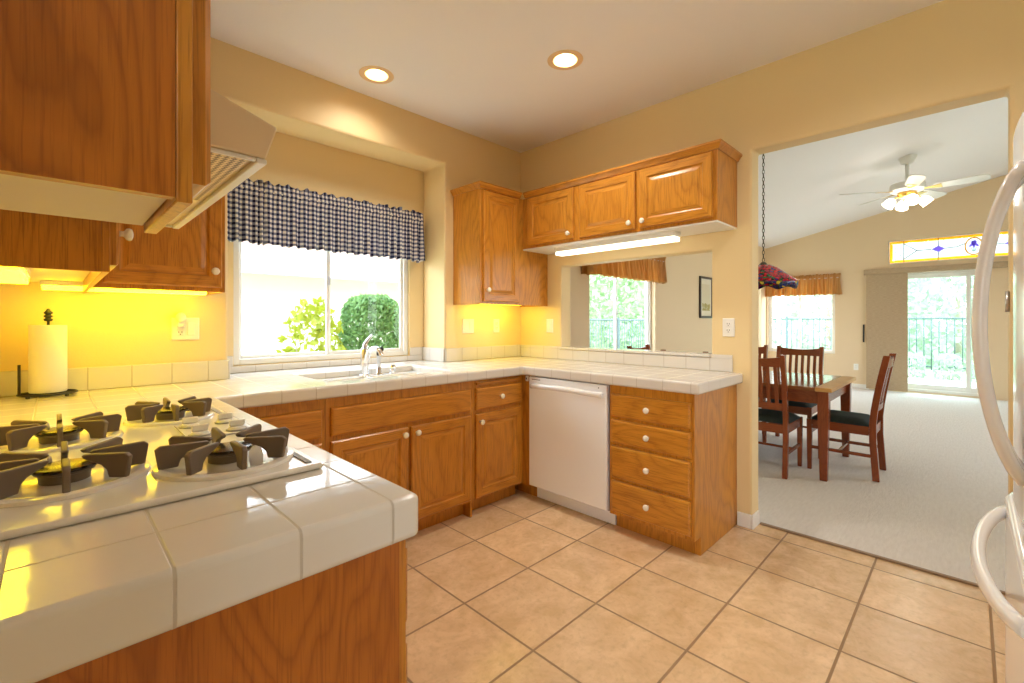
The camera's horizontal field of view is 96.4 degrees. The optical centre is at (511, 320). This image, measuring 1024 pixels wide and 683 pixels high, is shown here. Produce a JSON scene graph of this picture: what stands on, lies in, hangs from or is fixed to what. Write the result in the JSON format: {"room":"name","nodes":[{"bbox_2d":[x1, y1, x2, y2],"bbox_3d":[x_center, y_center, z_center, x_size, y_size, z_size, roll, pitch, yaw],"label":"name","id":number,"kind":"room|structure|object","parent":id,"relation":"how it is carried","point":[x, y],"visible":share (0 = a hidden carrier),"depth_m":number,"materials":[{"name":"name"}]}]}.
{"room":"kitchen","nodes":[
{"label":"kitchen","id":0,"kind":"room"},
{"bbox_2d":[0,37,520,396],"bbox_3d":[-1.819,-0.180,2.415,5.333,2.850,0.295,0,0,-45],"label":"wall","id":1,"kind":"structure","parent":0,"point":[104,328],"depth_m":2.79,"materials":[{"name":"paint"}]},
{"bbox_2d":[91,196,224,294],"bbox_3d":[-1.627,-0.575,2.133,0.505,0.875,0.370,0,0,-45],"label":"upper cabinet","id":2,"kind":"object","parent":1,"relation":"attached to","point":[191,257],"visible":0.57,"depth_m":2.05,"materials":[{"name":"brown wood"}]},
{"bbox_2d":[40,280,206,294],"bbox_3d":[-1.724,-0.147,2.074,0.575,0.036,0.080,0,0,-45],"label":"strip light","id":3,"kind":"object","parent":2,"relation":"attached to","point":[45,284],"visible":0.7,"depth_m":1.96,"materials":[{"name":"white plastic"}]},
{"bbox_2d":[41,285,206,294],"bbox_3d":[-1.724,-0.137,2.074,0.567,0.016,0.072,0,0,-45],"label":"diffuser","id":4,"kind":"object","parent":3,"relation":"attached to","point":[44,287],"depth_m":2.01,"materials":[{"name":"white"}]},
{"bbox_2d":[171,318,198,339],"bbox_3d":[-1.671,0.040,2.346,0.118,0.114,0.010,0,0,-45],"label":"wall outlet","id":5,"kind":"object","parent":1,"relation":"attached to","point":[190,331],"visible":0.99,"depth_m":2.35,"materials":[{"name":"white plastic"}]},
{"bbox_2d":[176,330,183,335],"bbox_3d":[-1.686,0.060,2.328,0.002,0.028,0.032,0,0,45],"label":"socket","id":6,"kind":"object","parent":5,"relation":"attached to","point":[178,332],"depth_m":2.33,"materials":[{"name":"white plastic"}]},
{"bbox_2d":[176,312,185,326],"bbox_3d":[-1.669,-0.006,2.311,0.042,0.074,0.042,0,0,-45],"label":"night light","id":7,"kind":"object","parent":5,"relation":"attached to","point":[180,317],"visible":1,"depth_m":2.30,"materials":[{"name":"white plastic"}]},
{"bbox_2d":[0,345,519,396],"bbox_3d":[-1.137,0.262,3.088,3.125,0.104,0.306,0,0,-45],"label":"backsplash","id":8,"kind":"structure","parent":1,"relation":"attached to","point":[101,377],"depth_m":2.35,"materials":[{"name":"tile"}]},
{"bbox_2d":[227,132,423,373],"bbox_3d":[-1.274,-0.130,3.260,1.900,2.750,0.130,0,0,-45],"label":"wall niche","id":9,"kind":"object","parent":1,"relation":"in","point":[299,163],"visible":0.11,"depth_m":3.27,"materials":[{"name":"paint"}]},
{"bbox_2d":[233,240,407,364],"bbox_3d":[-1.284,-0.291,3.232,1.221,1.123,0.070,0,0,-45],"label":"window","id":10,"kind":"structure","parent":9,"relation":"attached to","point":[238,359],"depth_m":3.20,"materials":[{"name":"white"}]},
{"bbox_2d":[227,178,424,262],"bbox_3d":[-1.200,-0.659,3.140,1.398,0.401,0.120,0,0,-45],"label":"valance","id":11,"kind":"object","parent":1,"relation":"attached to","point":[259,212],"visible":0.89,"depth_m":3.03,"materials":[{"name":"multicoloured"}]},
{"bbox_2d":[462,319,473,332],"bbox_3d":[-0.349,0.040,3.668,0.118,0.114,0.010,0,0,-45],"label":"light switch","id":12,"kind":"object","parent":1,"relation":"attached to","point":[467,324],"visible":1,"depth_m":3.66,"materials":[{"name":"white plastic"}]},
{"bbox_2d":[493,319,498,332],"bbox_3d":[-0.132,0.040,3.885,0.072,0.114,0.009,0,0,-45],"label":"wall outlet","id":13,"kind":"object","parent":1,"relation":"attached to","point":[495,321],"visible":1,"depth_m":3.88,"materials":[{"name":"white plastic"}]},
{"bbox_2d":[450,181,547,306],"bbox_3d":[-0.070,-0.569,3.691,0.785,0.887,0.370,0,0,-45],"label":"upper cabinet","id":14,"kind":"object","parent":1,"relation":"attached to","point":[491,265],"visible":0.94,"depth_m":3.48,"materials":[{"name":"brown wood"}]},
{"bbox_2d":[211,0,943,152],"bbox_3d":[0.270,-1.585,0.119,5.360,0.160,6.495,0,0,-45],"label":"ceiling","id":15,"kind":"structure","parent":0,"point":[479,68],"depth_m":2.49,"materials":[{"name":"paint"}]},
{"bbox_2d":[359,66,393,83],"bbox_3d":[-0.828,-1.562,2.801,0.206,0.127,0.206,0,0,-45],"label":"recessed light","id":16,"kind":"object","parent":15,"relation":"in","point":[373,74],"visible":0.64,"depth_m":2.84,"materials":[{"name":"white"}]},
{"bbox_2d":[547,50,582,69],"bbox_3d":[0.307,-1.562,2.642,0.206,0.127,0.206,0,0,-45],"label":"recessed light","id":17,"kind":"object","parent":15,"relation":"in","point":[562,59],"visible":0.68,"depth_m":2.69,"materials":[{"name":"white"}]},
{"bbox_2d":[570,246,765,357],"bbox_3d":[2.613,-0.130,6.963,7.367,2.750,0.160,0,0,-45],"label":"wall","id":18,"kind":"structure","parent":0,"point":[676,324],"depth_m":6.61,"materials":[{"name":"paint"}]},
{"bbox_2d":[581,257,666,283],"bbox_3d":[1.440,-0.685,5.561,1.836,0.365,0.162,0,0,-45],"label":"valance","id":19,"kind":"object","parent":18,"relation":"attached to","point":[654,269],"visible":0.64,"depth_m":5.58,"materials":[{"name":"fabric"}]},
{"bbox_2d":[614,278,650,347],"bbox_3d":[1.332,-0.125,5.711,1.506,1.296,0.070,0,0,-45],"label":"window","id":20,"kind":"structure","parent":18,"relation":"in","point":[647,284],"depth_m":6.19,"materials":[{"name":"white"}]},
{"bbox_2d":[699,276,711,317],"bbox_3d":[3.103,-0.375,7.319,0.490,0.660,0.026,0,0,-45],"label":"framed picture","id":21,"kind":"object","parent":18,"relation":"attached to","point":[705,283],"visible":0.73,"depth_m":7.30,"materials":[{"name":"brown"}]},
{"bbox_2d":[702,284,709,310],"bbox_3d":[3.103,-0.375,7.320,0.004,0.420,0.290,0,0,45],"label":"print","id":22,"kind":"object","parent":21,"relation":"attached to","point":[705,287],"depth_m":7.31},
{"bbox_2d":[406,489,1004,682],"bbox_3d":[0.319,1.305,0.257,5.305,0.120,6.620,0,0,-45],"label":"floor","id":23,"kind":"structure","parent":0,"point":[526,588],"depth_m":1.98,"materials":[{"name":"tile"}]},
{"bbox_2d":[36,539,406,682],"bbox_3d":[-1.141,0.820,1.373,0.694,0.848,2.096,0,0,-45],"label":"base cabinet","id":24,"kind":"object","parent":23,"relation":"on","point":[345,622],"visible":0.33,"depth_m":0.70,"materials":[{"name":"brown wood"}]},
{"bbox_2d":[0,356,742,682],"bbox_3d":[-0.382,0.354,2.341,3.136,0.079,2.428,0,0,-45],"label":"countertop","id":25,"kind":"structure","parent":24,"relation":"on","point":[71,596],"depth_m":0.70,"materials":[{"name":"tile"}]},
{"bbox_2d":[16,308,77,398],"bbox_3d":[-1.950,0.131,1.926,0.185,0.368,0.159,0,0,-45],"label":"paper towel holder","id":26,"kind":"object","parent":25,"relation":"on","point":[48,312],"visible":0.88,"depth_m":1.89,"materials":[{"name":"black metal"}]},
{"bbox_2d":[28,325,66,393],"bbox_3d":[-1.950,0.157,1.926,0.116,0.280,0.116,0,0,-45],"label":"paper towel roll","id":27,"kind":"object","parent":26,"relation":"on","point":[47,344],"visible":0.99,"depth_m":1.88,"materials":[{"name":"white paper"}]},
{"bbox_2d":[0,396,322,540],"bbox_3d":[-0.915,0.281,1.118,0.527,0.067,0.927,0,0,-45],"label":"cooktop","id":28,"kind":"object","parent":25,"relation":"in","point":[96,465],"visible":1,"depth_m":0.91,"materials":[{"name":"white metal"}]},
{"bbox_2d":[317,371,423,381],"bbox_3d":[-0.832,0.456,2.829,0.795,0.199,0.475,0,0,-45],"label":"sink","id":29,"kind":"object","parent":25,"relation":"in","point":[403,372],"visible":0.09,"depth_m":2.94,"materials":[{"name":"white ceramic"}]},
{"bbox_2d":[375,347,383,374],"bbox_3d":[-0.881,0.263,3.042,0.048,0.185,0.060,0,0,-45],"label":"sprayer","id":30,"kind":"object","parent":29,"relation":"on","point":[378,368],"visible":0.8,"depth_m":3.03,"materials":[{"name":"silver metal"}]},
{"bbox_2d":[389,364,395,373],"bbox_3d":[-0.813,0.326,3.118,0.048,0.060,0.048,0,0,-45],"label":"air gap","id":31,"kind":"object","parent":29,"relation":"on","point":[392,368],"visible":1,"depth_m":3.10,"materials":[{"name":"silver metal"}]},
{"bbox_2d":[359,334,383,375],"bbox_3d":[-0.891,0.222,2.929,0.099,0.267,0.226,0,0,-45],"label":"faucet","id":32,"kind":"object","parent":25,"relation":"on","point":[365,353],"visible":1,"depth_m":2.95,"materials":[{"name":"silver metal"}]},
{"bbox_2d":[239,399,324,449],"bbox_3d":[-1.281,0.811,2.274,0.474,0.866,0.660,0,0,-45],"label":"base cabinet","id":33,"kind":"object","parent":23,"relation":"on","point":[305,420],"visible":0.04,"depth_m":2.15,"materials":[{"name":"brown wood"}]},
{"bbox_2d":[325,381,471,530],"bbox_3d":[-0.782,0.811,2.774,0.936,0.866,0.660,0,0,-45],"label":"base cabinet","id":34,"kind":"object","parent":23,"relation":"on","point":[418,440],"visible":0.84,"depth_m":2.60,"materials":[{"name":"brown wood"}]},
{"bbox_2d":[472,375,522,509],"bbox_3d":[-0.285,0.811,3.270,0.466,0.866,0.660,0,0,-45],"label":"base cabinet","id":35,"kind":"object","parent":23,"relation":"on","point":[497,403],"visible":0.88,"depth_m":3.05,"materials":[{"name":"brown wood"}]},
{"bbox_2d":[515,375,536,495],"bbox_3d":[0.098,0.811,3.638,0.622,0.866,0.681,0,0,-45],"label":"base cabinet","id":36,"kind":"object","parent":23,"relation":"on","point":[525,487],"visible":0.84,"depth_m":3.22,"materials":[{"name":"brown wood"}]},
{"bbox_2d":[529,376,615,524],"bbox_3d":[0.539,0.811,3.144,0.661,0.860,0.636,0,0,-45],"label":"dishwasher","id":37,"kind":"object","parent":23,"relation":"on","point":[569,420],"visible":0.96,"depth_m":2.92,"materials":[{"name":"grey metal"}]},
{"bbox_2d":[610,384,736,555],"bbox_3d":[0.961,0.811,2.748,0.660,0.866,0.511,0,0,-45],"label":"base cabinet","id":38,"kind":"object","parent":23,"relation":"on","point":[673,455],"visible":0.98,"depth_m":2.54,"materials":[{"name":"brown wood"}]},
{"bbox_2d":[970,111,1023,682],"bbox_3d":[1.426,0.364,0.829,0.908,1.759,0.844,0,0,-45],"label":"refrigerator","id":39,"kind":"object","parent":23,"relation":"on","point":[1009,608],"visible":1,"depth_m":1.07,"materials":[{"name":"white metal"}]},
{"bbox_2d":[521,0,1023,514],"bbox_3d":[2.274,-0.955,1.999,0.133,4.400,6.320,0,0,-45],"label":"wall","id":40,"kind":"structure","parent":0,"point":[945,55],"depth_m":2.75,"materials":[{"name":"paint"}]},
{"bbox_2d":[546,319,552,332],"bbox_3d":[0.316,0.040,3.854,0.010,0.114,0.072,0,0,-45],"label":"light switch","id":41,"kind":"object","parent":40,"relation":"attached to","point":[549,322],"visible":1,"depth_m":3.85,"materials":[{"name":"white plastic"}]},
{"bbox_2d":[521,345,732,371],"bbox_3d":[0.719,0.262,3.451,0.011,0.104,1.802,0,0,-45],"label":"backsplash","id":42,"kind":"structure","parent":40,"relation":"attached to","point":[717,362],"depth_m":3.28,"materials":[{"name":"tile"}]},
{"bbox_2d":[523,139,741,254],"bbox_3d":[0.723,-0.786,3.198,0.360,0.451,1.548,0,0,-45],"label":"upper cabinet","id":43,"kind":"object","parent":40,"relation":"attached to","point":[696,194],"visible":1,"depth_m":2.90,"materials":[{"name":"brown wood"}]},
{"bbox_2d":[555,231,680,255],"bbox_3d":[0.698,-0.532,3.205,0.090,0.058,0.960,0,0,-45],"label":"strip light","id":44,"kind":"object","parent":43,"relation":"attached to","point":[670,236],"visible":1,"depth_m":3.11,"materials":[{"name":"white plastic"}]},
{"bbox_2d":[560,346,711,357],"bbox_3d":[0.883,0.223,3.391,0.166,0.019,1.220,0,0,-45],"label":"sill","id":45,"kind":"structure","parent":40,"relation":"attached to","point":[638,351],"depth_m":3.29,"materials":[{"name":"tile"}]},
{"bbox_2d":[723,318,734,336],"bbox_3d":[1.339,0.040,2.832,0.009,0.114,0.072,0,0,-45],"label":"wall outlet","id":46,"kind":"object","parent":40,"relation":"attached to","point":[728,323],"visible":1,"depth_m":2.83,"materials":[{"name":"white plastic"}]},
{"bbox_2d":[737,510,759,529],"bbox_3d":[1.444,1.202,2.798,0.118,0.084,0.093,0,0,-45],"label":"baseboard","id":47,"kind":"structure","parent":40,"relation":"attached to","point":[745,520],"depth_m":2.76,"materials":[{"name":"white wood"}]},
{"bbox_2d":[760,522,1004,594],"bbox_3d":[1.884,1.238,2.443,0.020,0.011,1.028,0,0,-45],"label":"threshold strip","id":48,"kind":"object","parent":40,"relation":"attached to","point":[761,523],"depth_m":2.40,"materials":[{"name":"brown"}]},
{"bbox_2d":[1005,291,1008,311],"bbox_3d":[2.188,-0.085,2.024,0.043,0.090,0.012,0,0,-45],"label":"door hinge","id":49,"kind":"object","parent":40,"relation":"attached to","point":[1006,292],"visible":1,"depth_m":2.01,"materials":[{"name":"silver metal"}]},
{"bbox_2d":[758,388,1007,590],"bbox_3d":[4.905,1.301,4.758,7.545,0.128,6.500,0,0,-45],"label":"floor","id":50,"kind":"structure","parent":0,"point":[945,471],"depth_m":3.40,"materials":[{"name":"beige carpet"}]},
{"bbox_2d":[627,344,650,349],"bbox_3d":[1.570,0.750,4.858,0.428,0.971,0.546,0,0,-45],"label":"dining chair","id":51,"kind":"object","parent":50,"relation":"on","point":[647,346],"visible":0.14,"depth_m":5.11,"materials":[{"name":"brown wood"}]},
{"bbox_2d":[758,345,767,408],"bbox_3d":[2.487,0.750,5.013,0.428,0.971,0.546,0,0,45],"label":"dining chair","id":52,"kind":"object","parent":50,"relation":"on","point":[761,350],"visible":0.06,"depth_m":5.04,"materials":[{"name":"brown wood"}]},
{"bbox_2d":[758,355,802,479],"bbox_3d":[2.137,0.750,3.864,0.428,0.971,0.546,0,0,45],"label":"dining chair","id":53,"kind":"object","parent":50,"relation":"on","point":[790,421],"visible":0.54,"depth_m":3.65,"materials":[{"name":"brown wood"}]},
{"bbox_2d":[762,345,823,441],"bbox_3d":[2.855,0.750,4.646,0.428,0.971,0.546,0,0,45],"label":"dining chair","id":54,"kind":"object","parent":50,"relation":"on","point":[803,408],"visible":0.34,"depth_m":4.69,"materials":[{"name":"brown wood"}]},
{"bbox_2d":[758,370,855,481],"bbox_3d":[2.248,0.874,4.349,1.050,0.724,1.500,0,0,-45],"label":"dining table","id":55,"kind":"object","parent":50,"relation":"on","point":[819,389],"visible":0.51,"depth_m":3.68,"materials":[{"name":"brown wood"}]},
{"bbox_2d":[807,353,896,481],"bbox_3d":[2.813,0.750,3.799,0.428,0.971,0.546,0,0,-45],"label":"dining chair","id":56,"kind":"object","parent":50,"relation":"on","point":[872,425],"visible":0.88,"depth_m":3.67,"materials":[{"name":"brown wood"}]},
{"bbox_2d":[758,97,1007,248],"bbox_3d":[4.979,-2.281,4.832,7.700,1.626,6.500,0,0,-45],"label":"ceiling","id":57,"kind":"structure","parent":0,"point":[804,183],"depth_m":5.92,"materials":[{"name":"paint"}]},
{"bbox_2d":[758,154,798,288],"bbox_3d":[2.333,-1.079,4.250,0.577,1.570,0.577,0,0,-45],"label":"pendant lamp","id":58,"kind":"object","parent":57,"relation":"hanging from","point":[772,276],"visible":0.77,"depth_m":4.08,"materials":[{"name":"brown glass"}]},
{"bbox_2d":[839,154,990,210],"bbox_3d":[4.967,-1.743,5.699,1.398,0.664,1.376,0,0,-45],"label":"ceiling fan","id":59,"kind":"object","parent":57,"relation":"hanging from","point":[909,189],"visible":0.99,"depth_m":5.65,"materials":[{"name":"white"}]},
{"bbox_2d":[766,175,1007,400],"bbox_3d":[7.519,-0.955,7.379,0.160,4.400,6.510,0,0,-45],"label":"wall","id":60,"kind":"structure","parent":0,"point":[850,249],"depth_m":8.31,"materials":[{"name":"paint"}]},
{"bbox_2d":[769,294,834,353],"bbox_3d":[5.776,-0.075,9.151,0.070,1.396,1.156,0,0,-45],"label":"window","id":61,"kind":"structure","parent":60,"relation":"in","point":[771,348],"depth_m":9.18,"materials":[{"name":"white"}]},
{"bbox_2d":[765,273,841,296],"bbox_3d":[5.673,-0.698,8.997,0.164,0.410,1.330,0,0,-45],"label":"valance","id":62,"kind":"object","parent":60,"relation":"attached to","point":[824,284],"visible":0.77,"depth_m":8.84,"materials":[{"name":"fabric"}]},
{"bbox_2d":[852,383,868,388],"bbox_3d":[5.874,1.196,8.901,0.013,0.081,1.690,0,0,-45],"label":"baseboard","id":63,"kind":"structure","parent":60,"relation":"attached to","point":[862,386],"depth_m":8.39,"materials":[{"name":"white wood"}]},
{"bbox_2d":[863,261,1007,391],"bbox_3d":[7.170,0.147,7.530,0.118,2.135,2.257,0,0,-45],"label":"blind","id":64,"kind":"object","parent":60,"relation":"attached to","point":[886,289],"visible":0.98,"depth_m":8.02,"materials":[{"name":"beige fabric"}]},
{"bbox_2d":[908,269,978,396],"bbox_3d":[7.054,0.180,7.827,0.105,2.066,1.436,0,0,-45],"label":"door","id":65,"kind":"structure","parent":60,"relation":"in","point":[968,390],"depth_m":7.46,"materials":[{"name":"white"}]},
{"bbox_2d":[888,230,1007,263],"bbox_3d":[7.452,-1.210,7.390,0.040,0.406,2.136,0,0,-45],"label":"window","id":66,"kind":"structure","parent":60,"relation":"in","point":[901,251],"depth_m":7.66,"materials":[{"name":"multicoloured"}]},
{"bbox_2d":[969,240,978,247],"bbox_3d":[7.445,-1.241,7.383,0.004,0.123,0.116,0,0,-45],"label":"flower","id":67,"kind":"object","parent":66,"relation":"on","point":[972,243],"depth_m":7.38,"materials":[{"name":"blue glass"}]},
{"bbox_3d":[-1.369,-0.180,0.994,0.160,2.850,2.550,0,0,-45],"label":"wall","id":68,"kind":"structure","parent":0,"visible":0},
{"bbox_2d":[0,209,133,292],"bbox_3d":[-1.574,-0.570,1.554,0.338,0.885,1.263,0,0,-45],"label":"upper cabinet","id":69,"kind":"object","parent":68,"relation":"attached to","point":[52,247],"visible":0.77,"depth_m":1.13,"materials":[{"name":"brown wood"}]},
{"bbox_2d":[0,266,29,283],"bbox_3d":[-1.419,-0.143,1.277,0.090,0.044,0.580,0,0,-45],"label":"strip light","id":70,"kind":"object","parent":69,"relation":"attached to","point":[13,275],"visible":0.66,"depth_m":1.27,"materials":[{"name":"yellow plastic"}]},
{"bbox_2d":[0,0,210,233],"bbox_3d":[-0.502,-0.546,0.482,0.338,0.847,0.240,0,0,-45],"label":"upper cabinet","id":71,"kind":"object","parent":68,"relation":"attached to","point":[105,105],"visible":1,"depth_m":0.44,"materials":[{"name":"brown wood"}]},
{"bbox_2d":[165,89,276,228],"bbox_3d":[-0.818,-0.336,0.875,0.447,0.157,0.757,0,0,-45],"label":"range hood","id":72,"kind":"object","parent":68,"relation":"attached to","point":[241,141],"visible":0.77,"depth_m":0.74,"materials":[{"name":"beige paint"}]},
{"label":"outside","id":73,"kind":"structure","parent":0,"visible":0},
{"bbox_2d":[773,337,975,380],"bbox_3d":[0.077,1.510,14.709,75.000,0.270,75.000,0,0,-45],"label":"ground","id":74,"kind":"structure","parent":73,"point":[929,371],"depth_m":12.23,"materials":[{"name":"green plant"}]},
{"bbox_2d":[276,296,346,352],"bbox_3d":[-2.075,0.555,4.783,0.736,1.644,0.726,0,0,-45],"label":"shrub","id":75,"kind":"object","parent":74,"relation":"on","point":[314,319],"visible":0.26,"depth_m":4.68,"materials":[{"name":"yellow plant"}]},
{"bbox_2d":[241,241,398,354],"bbox_3d":[-6.499,-0.491,6.860,13.600,3.728,5.800,0,0,-45],"label":"neighbor house","id":76,"kind":"structure","parent":74,"relation":"on","point":[274,278],"depth_m":6.76,"materials":[{"name":"white paint"}]},
{"bbox_2d":[337,293,398,349],"bbox_3d":[-1.664,0.627,5.404,0.693,1.924,0.735,0,0,-45],"label":"shrub","id":77,"kind":"object","parent":74,"relation":"on","point":[368,306],"visible":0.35,"depth_m":5.20,"materials":[{"name":"green plant"}]},
{"bbox_2d":[590,274,644,348],"bbox_3d":[3.498,-0.247,15.416,2.580,4.136,2.584,0,0,-45],"label":"tree","id":78,"kind":"object","parent":74,"relation":"on","point":[635,292],"visible":0.28,"depth_m":14.61,"materials":[{"name":"green plant"}]},
{"bbox_2d":[590,318,644,348],"bbox_3d":[3.291,0.640,12.124,6.710,1.450,0.050,0,0,-45],"label":"iron fence","id":79,"kind":"object","parent":74,"relation":"on","point":[618,319],"visible":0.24,"depth_m":11.47,"materials":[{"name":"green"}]},
{"bbox_2d":[608,280,644,347],"bbox_3d":[5.014,-0.361,17.544,2.590,4.203,2.571,0,0,-45],"label":"tree","id":80,"kind":"object","parent":74,"relation":"on","point":[621,308],"visible":0.03,"depth_m":17.15,"materials":[{"name":"green plant"}]},
{"bbox_2d":[591,236,1007,356],"bbox_3d":[10.119,-0.918,16.429,23.957,6.755,15.194,0,0,33],"label":"treeline","id":81,"kind":"object","parent":74,"relation":"on","point":[775,303],"visible":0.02,"depth_m":18.61,"materials":[{"name":"green plant"}]},
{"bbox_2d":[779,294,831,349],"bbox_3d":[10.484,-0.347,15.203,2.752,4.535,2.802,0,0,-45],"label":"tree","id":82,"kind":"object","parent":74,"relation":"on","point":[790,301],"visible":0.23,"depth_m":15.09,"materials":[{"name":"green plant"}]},
{"bbox_2d":[773,317,965,371],"bbox_3d":[9.588,0.625,10.855,0.050,1.480,9.122,0,0,-45],"label":"iron fence","id":83,"kind":"object","parent":74,"relation":"on","point":[786,318],"visible":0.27,"depth_m":10.85,"materials":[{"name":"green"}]},
{"bbox_2d":[908,351,927,377],"bbox_3d":[9.199,1.085,10.538,0.729,0.772,0.553,0,0,-45],"label":"shrub","id":84,"kind":"object","parent":74,"relation":"on","point":[922,367],"visible":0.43,"depth_m":10.34,"materials":[{"name":"green plant"}]},
{"bbox_2d":[908,238,973,371],"bbox_3d":[12.856,-0.229,13.220,2.782,4.370,2.819,0,0,-45],"label":"tree","id":85,"kind":"object","parent":74,"relation":"on","point":[914,299],"visible":0.21,"depth_m":13.09,"materials":[{"name":"green plant"}]},
{"bbox_2d":[908,377,975,387],"bbox_3d":[8.481,1.319,8.617,2.930,0.108,10.500,0,0,-45],"label":"patio","id":86,"kind":"structure","parent":74,"relation":"on","point":[954,383],"depth_m":9.42,"materials":[{"name":"grey concrete"}]},
{"bbox_2d":[932,353,964,380],"bbox_3d":[9.637,1.091,10.108,0.755,0.767,0.546,0,0,-45],"label":"shrub","id":87,"kind":"object","parent":74,"relation":"on","point":[951,357],"visible":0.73,"depth_m":9.99,"materials":[{"name":"green plant"}]},
{"bbox_2d":[972,360,975,381],"bbox_3d":[10.051,1.078,9.680,0.747,0.782,0.530,0,0,-45],"label":"shrub","id":88,"kind":"object","parent":74,"relation":"on","point":[973,370],"visible":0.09,"depth_m":9.77,"materials":[{"name":"green plant"}]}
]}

